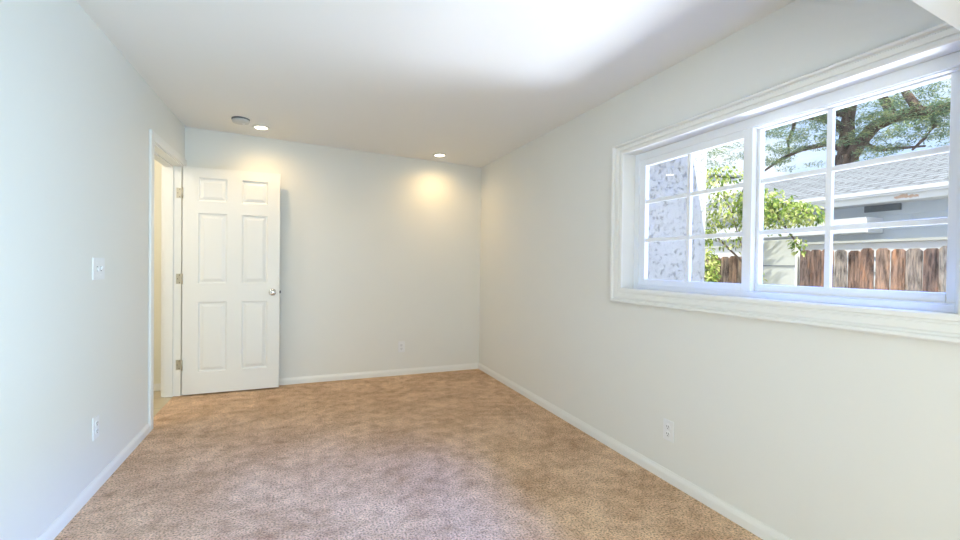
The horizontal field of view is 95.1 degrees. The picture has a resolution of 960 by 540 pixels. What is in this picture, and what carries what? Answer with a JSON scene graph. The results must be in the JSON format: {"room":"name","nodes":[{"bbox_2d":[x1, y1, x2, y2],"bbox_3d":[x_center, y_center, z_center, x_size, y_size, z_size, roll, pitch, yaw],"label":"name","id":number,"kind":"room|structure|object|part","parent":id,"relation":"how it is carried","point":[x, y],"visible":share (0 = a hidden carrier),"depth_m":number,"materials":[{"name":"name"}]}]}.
{"room":"empty bedroom","nodes":[
{"label":"empty bedroom","id":0,"kind":"room"},
{"bbox_2d":[0,0,184,539],"bbox_3d":[-1.529,-0.101,0.947,0.140,2.660,6.506,0,1,-22],"label":"wall","id":1,"kind":"structure","parent":0,"point":[76,117],"depth_m":1.99,"materials":[{"name":"white paint"}]},
{"bbox_2d":[36,423,149,539],"bbox_3d":[-1.303,1.144,0.572,0.013,0.065,5.403,0,1,-22],"label":"baseboard","id":2,"kind":"structure","parent":1,"relation":"attached to","point":[67,515],"depth_m":2.21,"materials":[{"name":"white wood"}]},
{"bbox_2d":[92,414,98,440],"bbox_3d":[-1.996,0.819,2.285,0.010,0.116,0.072,0,1,-22],"label":"wall outlet","id":3,"kind":"object","parent":1,"relation":"attached to","point":[95,421],"visible":1,"depth_m":2.27,"materials":[{"name":"white plastic"}]},
{"bbox_2d":[92,258,104,279],"bbox_3d":[-1.996,-0.007,2.305,0.014,0.115,0.140,0,1,-22],"label":"light switch","id":4,"kind":"object","parent":1,"relation":"attached to","point":[98,264],"visible":1,"depth_m":2.29,"materials":[{"name":"white plastic"}]},
{"bbox_2d":[148,129,186,431],"bbox_3d":[-2.563,0.070,3.499,0.172,2.117,1.001,0,1,-22],"label":"trim","id":5,"kind":"structure","parent":1,"relation":"attached to","point":[153,137],"depth_m":3.09,"materials":[{"name":"white wood"}]},
{"bbox_2d":[154,142,182,397],"bbox_3d":[-2.561,0.101,3.494,0.148,2.055,0.865,0,1,-22],"label":"trim","id":6,"kind":"structure","parent":1,"relation":"attached to","point":[172,169],"depth_m":3.86,"materials":[{"name":"white wood"}]},
{"bbox_2d":[154,159,161,383],"bbox_3d":[-3.055,-0.138,2.575,1.468,2.660,2.870,0,1,-22],"label":"wall","id":7,"kind":"structure","parent":0,"point":[157,166],"depth_m":4.05,"materials":[{"name":"white paint"}]},
{"bbox_2d":[154,383,160,390],"bbox_3d":[-3.522,1.080,3.839,1.368,0.065,0.013,0,1,-22],"label":"baseboard","id":8,"kind":"structure","parent":7,"relation":"attached to","point":[157,387],"depth_m":4.05,"materials":[{"name":"white wood"}]},
{"bbox_2d":[185,127,480,377],"bbox_3d":[-1.344,-0.140,4.596,3.220,2.660,0.120,0,1,-22],"label":"wall","id":9,"kind":"structure","parent":0,"point":[378,252],"depth_m":4.59,"materials":[{"name":"white paint"}]},
{"bbox_2d":[176,166,280,394],"bbox_3d":[-2.291,0.099,4.031,0.846,2.024,0.174,0,1,-22],"label":"door","id":10,"kind":"structure","parent":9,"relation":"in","point":[229,279],"depth_m":4.01,"materials":[{"name":"white paint"}]},
{"bbox_3d":[-1.947,0.209,4.117,0.066,0.066,0.069,0,1,-22],"label":"knob","id":11,"kind":"part","parent":10,"relation":"part of","materials":[{"name":"silver metal"}]},
{"bbox_2d":[279,363,477,384],"bbox_3d":[-1.360,1.098,4.538,2.885,0.065,0.013,0,1,-22],"label":"baseboard","id":12,"kind":"structure","parent":9,"relation":"attached to","point":[383,373],"depth_m":4.63,"materials":[{"name":"white wood"}]},
{"bbox_2d":[398,341,404,351],"bbox_3d":[-0.848,0.829,4.742,0.072,0.116,0.010,0,1,-22],"label":"wall outlet","id":13,"kind":"object","parent":9,"relation":"attached to","point":[401,345],"visible":1,"depth_m":4.74,"materials":[{"name":"white plastic"}]},
{"bbox_2d":[54,369,762,539],"bbox_3d":[-0.884,1.202,1.372,4.408,0.060,6.570,0,1,-22],"label":"floor","id":14,"kind":"structure","parent":0,"point":[459,454],"depth_m":2.49,"materials":[{"name":"beige carpet"}]},
{"bbox_2d":[76,0,794,166],"bbox_3d":[-0.125,-1.251,1.551,2.900,0.215,6.406,0,1,-22],"label":"ceiling","id":15,"kind":"structure","parent":0,"point":[471,82],"depth_m":2.51,"materials":[{"name":"white paint"}]},
{"bbox_2d":[231,116,249,124],"bbox_3d":[-2.006,-1.247,3.683,0.138,0.046,0.138,1,1,-10],"label":"smoke detector","id":16,"kind":"object","parent":15,"relation":"attached to","point":[239,120],"visible":1,"depth_m":3.64,"materials":[{"name":"white plastic"}]},
{"bbox_2d":[252,125,269,129],"bbox_3d":[-1.940,-1.261,3.893,0.146,0.013,0.146,0,1,-18],"label":"recessed light","id":17,"kind":"object","parent":15,"relation":"in","point":[258,127],"visible":1,"depth_m":3.88,"materials":[{"name":"white plastic"}]},
{"bbox_2d":[433,153,445,156],"bbox_3d":[-0.421,-1.196,4.585,0.146,0.013,0.146,0,1,-18],"label":"recessed light","id":18,"kind":"object","parent":15,"relation":"in","point":[436,154],"visible":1,"depth_m":4.58,"materials":[{"name":"white plastic"}]},
{"bbox_2d":[648,150,706,281],"bbox_3d":[1.034,0.164,4.535,1.147,2.690,2.026,0,1,-22],"label":"wall","id":19,"kind":"structure","parent":0,"point":[666,259],"depth_m":3.68,"materials":[{"name":"paint"}]},
{"bbox_2d":[479,0,959,539],"bbox_3d":[1.308,-0.080,2.096,0.180,2.660,6.506,0,1,-22],"label":"wall","id":20,"kind":"structure","parent":0,"point":[808,432],"depth_m":2.13,"materials":[{"name":"white paint"}]},
{"bbox_2d":[478,363,791,539],"bbox_3d":[1.185,1.156,2.120,0.013,0.065,6.406,0,1,-22],"label":"baseboard","id":21,"kind":"structure","parent":20,"relation":"attached to","point":[737,516],"depth_m":2.49,"materials":[{"name":"white wood"}]},
{"bbox_2d":[663,418,673,442],"bbox_3d":[1.052,0.897,2.456,0.010,0.116,0.072,0,1,-22],"label":"wall outlet","id":22,"kind":"object","parent":20,"relation":"attached to","point":[668,426],"visible":1,"depth_m":2.45,"materials":[{"name":"white plastic"}]},
{"bbox_2d":[610,22,959,344],"bbox_3d":[1.276,-0.289,2.120,0.195,1.018,1.747,0,1,-22],"label":"window","id":23,"kind":"structure","parent":20,"relation":"in","point":[929,326],"depth_m":1.87,"materials":[{"name":"white"}]},
{"bbox_3d":[1.179,-0.295,2.475,0.032,0.793,0.761,0,1,-22],"label":"sliding sash","id":24,"kind":"part","parent":23,"relation":"part of","materials":[{"name":"white plastic"}]},
{"bbox_3d":[1.486,-0.284,1.817,0.034,0.793,0.758,0,1,-22],"label":"fixed sash","id":25,"kind":"part","parent":23,"relation":"part of","materials":[{"name":"white plastic"}]},
{"bbox_2d":[911,0,959,30],"bbox_3d":[0.264,-0.935,0.585,2.921,0.575,0.130,0,1,-27],"label":"wall","id":26,"kind":"structure","parent":0,"point":[948,11],"depth_m":1.08,"materials":[{"name":"white paint"}]},
{"label":"outside","id":27,"kind":"structure","parent":0,"visible":0},
{"bbox_3d":[14.983,1.561,19.039,37.912,0.100,36.000,0,1,-22],"label":"yard","id":28,"kind":"structure","parent":27,"visible":0},
{"bbox_2d":[704,256,741,283],"bbox_3d":[3.728,0.649,6.937,0.153,1.730,1.361,0,1,-22],"label":"wooden fence","id":29,"kind":"object","parent":28,"relation":"on","point":[731,268],"visible":0.1,"depth_m":6.64,"materials":[{"name":"brown wood"}]},
{"bbox_2d":[706,174,741,203],"bbox_3d":[5.141,-0.457,12.890,1.000,3.840,4.750,0,1,-22],"label":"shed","id":30,"kind":"object","parent":28,"relation":"on","point":[730,176],"visible":0.02,"depth_m":10.74,"materials":[{"name":"white"}]},
{"bbox_2d":[704,166,824,281],"bbox_3d":[3.620,-0.022,5.965,0.633,3.110,1.943,0,1,-24],"label":"leafy shrub","id":31,"kind":"object","parent":28,"relation":"on","point":[771,207],"visible":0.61,"depth_m":6.11,"materials":[{"name":"green plant"}]},
{"bbox_2d":[762,239,799,285],"bbox_3d":[4.042,0.561,6.013,0.086,1.935,0.555,0,1,-22],"label":"fence panel","id":32,"kind":"object","parent":28,"relation":"on","point":[780,267],"visible":0.11,"depth_m":5.92,"materials":[{"name":"grey paint"}]},
{"bbox_2d":[705,237,946,289],"bbox_3d":[4.909,0.570,6.151,0.095,1.935,7.300,0,1,-22],"label":"wall","id":33,"kind":"structure","parent":28,"relation":"on","point":[928,242],"depth_m":5.67,"materials":[{"name":"white paint"}]},
{"bbox_2d":[705,152,948,245],"bbox_3d":[8.325,-0.191,5.876,5.600,3.544,9.250,0,1,-22],"label":"house","id":34,"kind":"structure","parent":28,"relation":"on","point":[914,188],"depth_m":6.33,"materials":[{"name":"white"}]},
{"bbox_2d":[706,217,883,241],"bbox_3d":[5.000,-0.646,7.366,0.410,0.210,2.680,0,1,-22],"label":"awning","id":35,"kind":"object","parent":34,"relation":"attached to","point":[874,231],"depth_m":6.54,"materials":[{"name":"white"}]},
{"bbox_2d":[864,203,901,212],"bbox_3d":[5.677,-0.875,6.201,0.026,0.091,0.420,0,1,-22],"label":"vent","id":36,"kind":"object","parent":34,"relation":"attached to","point":[891,207],"depth_m":6.17,"materials":[{"name":"grey metal"}]},
{"bbox_2d":[706,78,950,172],"bbox_3d":[8.830,-2.108,11.750,3.244,7.257,7.963,0,1,-26],"label":"cedar tree","id":37,"kind":"object","parent":28,"relation":"on","point":[849,147],"visible":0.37,"depth_m":10.49,"materials":[{"name":"plant"}]},
{"bbox_2d":[799,246,946,292],"bbox_3d":[4.667,0.652,4.618,0.153,1.799,2.451,0,1,-22],"label":"wooden fence","id":38,"kind":"object","parent":28,"relation":"on","point":[907,266],"visible":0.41,"depth_m":4.90,"materials":[{"name":"brown wood"}]}
]}

